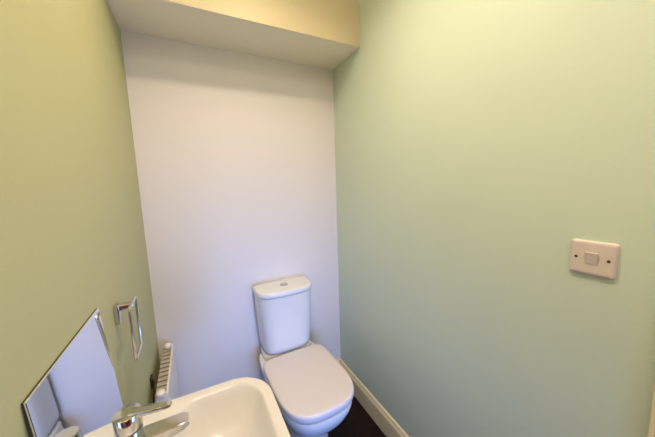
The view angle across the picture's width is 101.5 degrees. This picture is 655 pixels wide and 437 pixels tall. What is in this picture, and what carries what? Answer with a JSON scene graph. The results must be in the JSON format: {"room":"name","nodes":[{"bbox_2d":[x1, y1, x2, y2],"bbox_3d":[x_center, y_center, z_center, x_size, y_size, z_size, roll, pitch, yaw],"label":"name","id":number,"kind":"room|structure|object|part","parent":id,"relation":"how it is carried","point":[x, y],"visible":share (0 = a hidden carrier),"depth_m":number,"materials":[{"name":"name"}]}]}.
{"room":"bathroom","nodes":[
{"label":"bathroom","id":0,"kind":"room"},
{"bbox_2d":[0,0,159,436],"bbox_3d":[-0.447,0.084,0.298,0.100,2.600,2.250,-5,8,-27],"label":"wall","id":1,"kind":"structure","parent":0,"point":[73,242],"depth_m":0.53,"materials":[{"name":"green paint"}]},
{"bbox_2d":[21,308,122,436],"bbox_3d":[-0.454,0.385,0.515,0.028,0.321,0.314,-5,8,-27],"label":"mirror","id":2,"kind":"object","parent":1,"relation":"attached to","point":[78,395],"visible":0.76,"depth_m":0.49,"materials":[{"name":"mirror"}]},
{"bbox_2d":[113,296,142,360],"bbox_3d":[-0.580,0.320,0.775,0.048,0.162,0.100,-5,8,-27],"label":"towel ring","id":3,"kind":"object","parent":1,"relation":"attached to","point":[118,307],"visible":1,"depth_m":0.76,"materials":[{"name":"silver metal"}]},
{"bbox_3d":[-0.600,0.273,0.767,0.012,0.056,0.030,-5,8,-27],"label":"mounting plate","id":4,"kind":"part","parent":3,"relation":"part of","materials":[{"name":"silver metal"}]},
{"bbox_3d":[-0.582,0.253,0.773,0.039,0.019,0.024,-5,8,-27],"label":"arm","id":5,"kind":"part","parent":3,"relation":"part of","materials":[{"name":"silver metal"}]},
{"bbox_2d":[150,343,179,402],"bbox_3d":[-0.740,0.967,1.246,0.074,0.621,0.431,-5,8,-27],"label":"radiator","id":6,"kind":"object","parent":1,"relation":"attached to","point":[167,389],"visible":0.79,"depth_m":1.21,"materials":[{"name":"metal"}]},
{"bbox_3d":[-0.650,0.907,1.082,0.038,0.414,0.003,-5,8,-27],"label":"panel","id":7,"kind":"part","parent":6,"relation":"part of","materials":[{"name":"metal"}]},
{"bbox_3d":[-0.728,0.683,1.239,0.008,0.012,0.392,-5,8,-27],"label":"rail","id":8,"kind":"part","parent":6,"relation":"part of","materials":[{"name":"metal"}]},
{"bbox_3d":[-0.721,0.887,1.266,0.008,0.412,0.390,-5,8,-27],"label":"panel","id":9,"kind":"part","parent":6,"relation":"part of","materials":[{"name":"metal"}]},
{"bbox_2d":[143,377,289,436],"bbox_3d":[-0.289,0.607,0.627,0.384,0.158,0.397,-5,8,-27],"label":"basin","id":10,"kind":"object","parent":1,"relation":"attached to","point":[246,406],"visible":0.7,"depth_m":0.76,"materials":[{"name":"beige ceramic"}]},
{"bbox_2d":[112,401,188,436],"bbox_3d":[-0.369,0.460,0.569,0.136,0.155,0.059,-5,8,-27],"label":"tap","id":11,"kind":"object","parent":10,"relation":"on","point":[127,421],"visible":1,"depth_m":0.55,"materials":[{"name":"silver metal"}]},
{"bbox_3d":[-0.364,0.393,0.550,0.081,0.018,0.023,-3,7,-8],"label":"lever","id":12,"kind":"part","parent":11,"relation":"part of","materials":[{"name":"silver metal"}]},
{"bbox_3d":[-0.353,0.463,0.579,0.098,0.037,0.037,-5,8,-27],"label":"spout","id":13,"kind":"part","parent":11,"relation":"part of","materials":[{"name":"silver metal"}]},
{"bbox_2d":[120,30,340,396],"bbox_3d":[-0.449,-0.086,1.605,1.293,2.600,0.100,-5,8,-27],"label":"wall","id":14,"kind":"structure","parent":0,"point":[235,151],"depth_m":1.50,"materials":[{"name":"white paint"}]},
{"bbox_2d":[107,0,359,69],"bbox_3d":[-0.389,-1.118,1.288,1.093,0.475,0.307,-5,8,-27],"label":"soffit","id":15,"kind":"object","parent":14,"relation":"attached to","point":[318,33],"depth_m":1.26,"materials":[{"name":"beige paint"}]},
{"bbox_2d":[328,396,385,436],"bbox_3d":[0.972,1.290,1.163,3.193,0.100,2.450,-5,8,-27],"label":"floor","id":16,"kind":"structure","parent":0,"point":[357,423],"depth_m":1.56,"materials":[{"name":"brown wood"}]},
{"bbox_2d":[252,276,353,436],"bbox_3d":[-0.136,0.822,1.444,0.372,0.824,0.651,-6,8,-28],"label":"toilet","id":17,"kind":"object","parent":16,"relation":"on","point":[313,393],"visible":0.99,"depth_m":1.44,"materials":[{"name":"white ceramic"}]},
{"bbox_3d":[-0.258,0.410,1.595,0.340,0.031,0.186,-6,8,-28],"label":"cistern lid","id":18,"kind":"part","parent":17,"relation":"part of","materials":[{"name":"white ceramic"}]},
{"bbox_3d":[-0.094,0.819,1.366,0.372,0.038,0.476,-6,8,-28],"label":"lid","id":19,"kind":"part","parent":17,"relation":"part of","materials":[{"name":"white plastic"}]},
{"bbox_2d":[333,0,654,436],"bbox_3d":[0.616,-0.018,0.831,0.100,2.600,2.250,-5,8,-27],"label":"wall","id":20,"kind":"structure","parent":0,"point":[475,140],"depth_m":0.86,"materials":[{"name":"green paint"}]},
{"bbox_2d":[339,359,408,436],"bbox_3d":[0.415,1.166,1.327,0.016,0.138,1.429,-5,8,-27],"label":"baseboard","id":21,"kind":"structure","parent":20,"relation":"attached to","point":[381,417],"depth_m":1.58,"materials":[{"name":"beige paint"}]},
{"bbox_2d":[569,239,619,279],"bbox_3d":[0.650,0.098,0.657,0.014,0.086,0.086,-5,8,-27],"label":"light switch","id":22,"kind":"object","parent":20,"relation":"attached to","point":[594,258],"visible":1,"depth_m":0.65,"materials":[{"name":"beige plastic"}]},
{"bbox_2d":[648,387,654,436],"bbox_3d":[0.893,0.333,0.212,0.018,2.046,0.811,-5,8,-27],"label":"trim","id":23,"kind":"structure","parent":20,"relation":"attached to","point":[651,432],"depth_m":0.58,"materials":[{"name":"beige paint"}]}
]}

